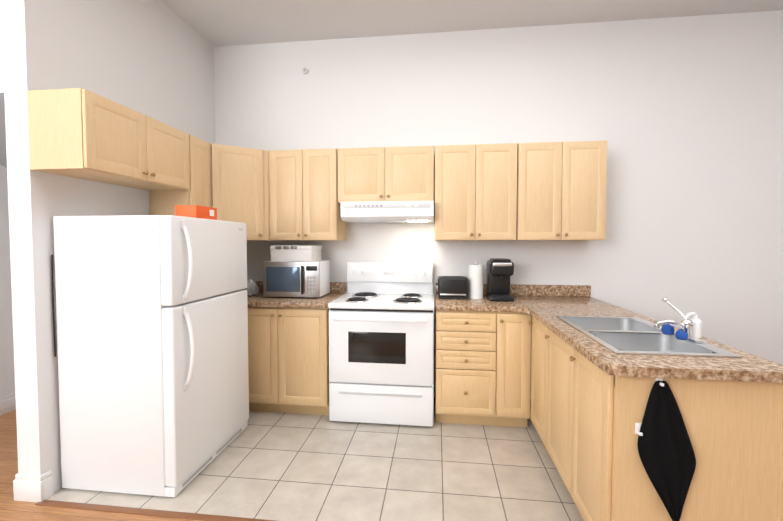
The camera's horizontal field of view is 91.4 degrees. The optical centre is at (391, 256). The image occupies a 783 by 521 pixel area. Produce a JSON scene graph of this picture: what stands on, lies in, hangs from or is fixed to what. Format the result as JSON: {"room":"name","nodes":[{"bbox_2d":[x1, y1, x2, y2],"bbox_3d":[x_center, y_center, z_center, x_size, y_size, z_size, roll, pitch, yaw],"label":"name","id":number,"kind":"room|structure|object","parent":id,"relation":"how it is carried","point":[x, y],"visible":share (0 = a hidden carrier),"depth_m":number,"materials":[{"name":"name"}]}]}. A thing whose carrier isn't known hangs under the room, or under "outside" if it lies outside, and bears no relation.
{"room":"kitchen","nodes":[
{"label":"kitchen","id":0,"kind":"room"},
{"bbox_2d":[0,0,6,167],"bbox_3d":[-2.587,-1.175,3.167,1.280,1.683,1.365,0,2,7],"label":"bulkhead","id":1,"kind":"object","parent":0,"point":[3,157],"depth_m":2.62,"materials":[{"name":"paint"}]},
{"bbox_2d":[0,164,14,397],"bbox_3d":[-3.584,-0.267,0.883,0.150,3.330,6.200,0,2,7],"label":"wall","id":2,"kind":"structure","parent":0,"point":[7,378],"depth_m":3.20,"materials":[{"name":"paint"}]},
{"bbox_2d":[0,393,15,415],"bbox_3d":[-3.501,1.325,0.932,0.016,0.145,6.200,0,2,7],"label":"baseboard","id":3,"kind":"structure","parent":2,"relation":"attached to","point":[7,403],"depth_m":3.20,"materials":[{"name":"white wood"}]},
{"bbox_2d":[1,0,214,491],"bbox_3d":[-1.904,-0.342,2.927,0.140,3.330,1.740,0,2,7],"label":"wall","id":4,"kind":"structure","parent":0,"point":[153,59],"depth_m":2.20,"materials":[{"name":"paint"}]},
{"bbox_2d":[13,470,53,502],"bbox_3d":[-1.905,1.250,2.978,0.172,0.145,1.756,0,2,7],"label":"baseboard","id":5,"kind":"structure","parent":4,"relation":"attached to","point":[32,488],"depth_m":2.11,"materials":[{"name":"white wood"}]},
{"bbox_2d":[27,88,189,190],"bbox_3d":[-1.703,-0.687,2.438,0.366,0.415,0.852,0,2,7],"label":"upper cabinet","id":6,"kind":"object","parent":4,"relation":"attached to","point":[81,133],"visible":1,"depth_m":2.13,"materials":[{"name":"brown wood"}]},
{"bbox_2d":[149,135,210,215],"bbox_3d":[-1.637,-0.612,2.996,0.366,0.605,0.252,0,2,7],"label":"upper cabinet","id":7,"kind":"object","parent":4,"relation":"attached to","point":[163,202],"visible":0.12,"depth_m":2.90,"materials":[{"name":"brown wood"}]},
{"bbox_2d":[0,399,530,520],"bbox_3d":[0.373,1.440,0.473,8.120,0.050,6.500,0,2,7],"label":"floor","id":8,"kind":"structure","parent":0,"point":[11,509],"depth_m":2.06,"materials":[{"name":"brown wood"}]},
{"bbox_2d":[35,500,274,520],"bbox_3d":[-0.470,1.383,1.927,2.960,0.056,0.040,0,2,7],"label":"trim strip","id":9,"kind":"object","parent":8,"relation":"on","point":[137,511],"visible":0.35,"depth_m":2.02,"materials":[{"name":"brown wood"}]},
{"bbox_2d":[529,316,544,437],"bbox_3d":[1.324,0.881,2.604,0.635,0.908,0.455,0,2,7],"label":"base cabinet","id":10,"kind":"object","parent":8,"relation":"on","point":[538,329],"depth_m":2.67,"materials":[{"name":"brown wood"}]},
{"bbox_2d":[535,285,590,292],"bbox_3d":[1.406,0.337,3.107,0.450,0.140,0.642,0,2,7],"label":"countertop","id":11,"kind":"structure","parent":10,"relation":"on","point":[546,288],"depth_m":3.39,"materials":[{"name":"laminate"}]},
{"bbox_2d":[541,327,568,482],"bbox_3d":[1.272,0.897,2.170,0.635,0.908,0.480,0,2,7],"label":"base cabinet","id":12,"kind":"object","parent":8,"relation":"on","point":[553,362],"depth_m":2.26,"materials":[{"name":"brown wood"}]},
{"bbox_2d":[565,345,782,520],"bbox_3d":[1.219,0.913,1.730,0.635,0.908,0.466,0,2,7],"label":"base cabinet","id":13,"kind":"object","parent":8,"relation":"on","point":[586,415],"depth_m":1.50,"materials":[{"name":"brown wood"}]},
{"bbox_2d":[635,423,642,435],"bbox_3d":[0.981,0.682,1.508,0.030,0.043,0.020,0,2,7],"label":"hook","id":14,"kind":"object","parent":13,"relation":"attached to","point":[637,427],"visible":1,"depth_m":1.51,"materials":[{"name":"white plastic"}]},
{"bbox_2d":[637,378,695,520],"bbox_3d":[1.071,0.751,1.492,0.206,0.579,0.030,0,2,7],"label":"hanging towel","id":15,"kind":"object","parent":14,"relation":"hanging from","point":[666,453],"visible":0.94,"depth_m":1.49,"materials":[{"name":"black fabric"}]},
{"bbox_2d":[511,284,782,382],"bbox_3d":[1.296,0.362,2.437,0.692,0.140,1.997,0,2,7],"label":"countertop","id":16,"kind":"structure","parent":13,"relation":"on","point":[545,305],"depth_m":1.61,"materials":[{"name":"laminate"}]},
{"bbox_2d":[556,316,742,357],"bbox_3d":[1.263,0.485,2.034,0.499,0.171,0.830,0,2,7],"label":"sink","id":17,"kind":"object","parent":16,"relation":"in","point":[627,335],"visible":0.44,"depth_m":2.02,"materials":[{"name":"silver metal"}]},
{"bbox_2d":[661,324,687,339],"bbox_3d":[1.404,0.370,1.904,0.052,0.064,0.170,0,2,7],"label":"cloth","id":18,"kind":"object","parent":17,"relation":"on","point":[668,329],"visible":0.96,"depth_m":1.92,"materials":[{"name":"blue fabric"}]},
{"bbox_2d":[654,297,705,342],"bbox_3d":[1.402,0.310,1.908,0.177,0.185,0.226,0,2,7],"label":"faucet","id":19,"kind":"object","parent":16,"relation":"on","point":[685,324],"visible":0.94,"depth_m":1.89,"materials":[{"name":"silver metal"}]},
{"bbox_2d":[685,312,701,337],"bbox_3d":[1.523,0.346,1.938,0.086,0.126,0.052,0,2,7],"label":"soap dispenser","id":20,"kind":"object","parent":16,"relation":"on","point":[697,328],"visible":0.85,"depth_m":1.92,"materials":[{"name":"white plastic"}]},
{"bbox_2d":[46,395,583,520],"bbox_3d":[-0.356,1.351,2.882,2.960,0.050,1.885,0,2,7],"label":"floor","id":21,"kind":"structure","parent":0,"point":[277,466],"depth_m":2.33,"materials":[{"name":"beige tile"}]},
{"bbox_2d":[51,215,248,496],"bbox_3d":[-1.477,0.548,2.545,0.795,1.577,0.845,0,2,7],"label":"fridge","id":22,"kind":"object","parent":21,"relation":"on","point":[152,332],"visible":1,"depth_m":2.15,"materials":[{"name":"white metal"}]},
{"bbox_2d":[175,205,216,219],"bbox_3d":[-1.242,-0.277,2.442,0.141,0.078,0.220,0,2,7],"label":"box","id":23,"kind":"object","parent":22,"relation":"on","point":[198,211],"visible":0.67,"depth_m":2.34,"materials":[{"name":"orange cardboard"}]},
{"bbox_2d":[248,307,329,414],"bbox_3d":[-0.886,0.851,3.411,0.824,0.908,0.618,0,2,7],"label":"base cabinet","id":24,"kind":"object","parent":21,"relation":"on","point":[288,359],"visible":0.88,"depth_m":3.08,"materials":[{"name":"brown wood"}]},
{"bbox_2d":[247,281,345,307],"bbox_3d":[-1.117,0.326,3.408,1.308,0.140,0.642,0,2,7],"label":"countertop","id":25,"kind":"structure","parent":24,"relation":"on","point":[337,289],"depth_m":3.21,"materials":[{"name":"laminate"}]},
{"bbox_2d":[241,278,258,295],"bbox_3d":[-1.301,0.261,3.424,0.213,0.182,0.209,0,2,7],"label":"plastic bag","id":26,"kind":"object","parent":25,"relation":"on","point":[252,288],"visible":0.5,"depth_m":3.37,"materials":[{"name":"white plastic"}]},
{"bbox_2d":[263,260,329,297],"bbox_3d":[-0.840,0.198,3.404,0.498,0.314,0.370,0,2,7],"label":"microwave","id":27,"kind":"object","parent":25,"relation":"on","point":[296,278],"visible":1,"depth_m":3.26,"materials":[{"name":"white metal"}]},
{"bbox_2d":[270,245,321,260],"bbox_3d":[-0.849,-0.029,3.432,0.372,0.135,0.299,0,2,7],"label":"shoe box","id":28,"kind":"object","parent":27,"relation":"on","point":[295,252],"visible":0.98,"depth_m":3.30,"materials":[{"name":"white cardboard"}]},
{"bbox_2d":[328,262,434,425],"bbox_3d":[-0.052,0.688,3.240,0.828,1.246,0.715,0,2,7],"label":"range","id":29,"kind":"object","parent":21,"relation":"on","point":[381,342],"visible":1,"depth_m":2.96,"materials":[{"name":"white enameled metal"},{"name":"black glass"}]},
{"bbox_2d":[436,311,530,426],"bbox_3d":[0.726,0.859,3.195,0.706,0.909,0.666,0,2,7],"label":"base cabinet","id":30,"kind":"object","parent":21,"relation":"on","point":[483,366],"visible":1,"depth_m":2.89,"materials":[{"name":"brown wood"}]},
{"bbox_2d":[435,284,526,313],"bbox_3d":[0.699,0.335,3.155,0.665,0.140,0.712,0,2,7],"label":"countertop","id":31,"kind":"structure","parent":30,"relation":"on","point":[519,304],"depth_m":2.95,"materials":[{"name":"laminate"}]},
{"bbox_2d":[435,276,467,299],"bbox_3d":[0.515,0.266,3.284,0.275,0.186,0.162,0,2,7],"label":"toaster","id":32,"kind":"object","parent":31,"relation":"on","point":[452,287],"visible":0.98,"depth_m":3.21,"materials":[{"name":"black plastic"}]},
{"bbox_2d":[468,261,482,298],"bbox_3d":[0.725,0.199,3.292,0.128,0.320,0.128,0,2,7],"label":"paper towel roll","id":33,"kind":"object","parent":31,"relation":"on","point":[475,280],"visible":1,"depth_m":3.24,"materials":[{"name":"white paper"}]},
{"bbox_2d":[486,258,513,301],"bbox_3d":[0.913,0.191,3.224,0.192,0.340,0.280,0,2,7],"label":"coffee maker","id":34,"kind":"object","parent":31,"relation":"on","point":[500,271],"visible":1,"depth_m":3.14,"materials":[{"name":"black plastic"}]},
{"bbox_2d":[160,0,782,46],"bbox_3d":[0.373,-1.973,0.347,8.120,0.120,6.500,0,2,7],"label":"ceiling","id":35,"kind":"structure","parent":0,"point":[216,23],"depth_m":3.19,"materials":[{"name":"paint"}]},
{"bbox_2d":[214,10,782,398],"bbox_3d":[0.750,-0.365,3.561,8.120,3.330,0.150,0,2,7],"label":"wall","id":36,"kind":"structure","parent":0,"point":[683,116],"depth_m":3.34,"materials":[{"name":"paint"}]},
{"bbox_2d":[210,143,279,240],"bbox_3d":[-1.421,-0.536,3.421,0.694,0.788,0.625,0,2,7],"label":"upper cabinet","id":37,"kind":"object","parent":36,"relation":"attached to","point":[239,184],"visible":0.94,"depth_m":3.23,"materials":[{"name":"brown wood"}]},
{"bbox_2d":[302,67,307,73],"bbox_3d":[-0.815,-1.753,3.606,0.056,0.056,0.025,0,2,7],"label":"smoke detector","id":38,"kind":"object","parent":36,"relation":"attached to","point":[304,70],"visible":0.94,"depth_m":3.60,"materials":[{"name":"white plastic"}]},
{"bbox_2d":[269,149,345,240],"bbox_3d":[-0.754,-0.538,3.471,0.607,0.788,0.366,0,2,7],"label":"upper cabinet","id":39,"kind":"object","parent":36,"relation":"attached to","point":[305,205],"visible":0.98,"depth_m":3.32,"materials":[{"name":"brown wood"}]},
{"bbox_2d":[337,146,433,203],"bbox_3d":[-0.038,-0.697,3.380,0.824,0.463,0.366,0,2,7],"label":"upper cabinet","id":40,"kind":"object","parent":36,"relation":"attached to","point":[404,173],"visible":0.96,"depth_m":3.23,"materials":[{"name":"brown wood"}]},
{"bbox_2d":[341,201,433,222],"bbox_3d":[-0.015,-0.379,3.345,0.768,0.160,0.452,0,2,7],"label":"range hood","id":41,"kind":"object","parent":36,"relation":"attached to","point":[390,212],"visible":1,"depth_m":3.14,"materials":[{"name":"white painted metal"},{"name":"white plastic"}]},
{"bbox_2d":[434,143,516,239],"bbox_3d":[0.708,-0.532,3.296,0.667,0.788,0.366,0,2,7],"label":"upper cabinet","id":42,"kind":"object","parent":36,"relation":"attached to","point":[475,191],"visible":1,"depth_m":3.14,"materials":[{"name":"brown wood"}]},
{"bbox_2d":[516,140,606,239],"bbox_3d":[1.384,-0.529,3.216,0.681,0.788,0.366,0,2,7],"label":"upper cabinet","id":43,"kind":"object","parent":36,"relation":"attached to","point":[561,190],"visible":1,"depth_m":3.06,"materials":[{"name":"brown wood"}]}
]}

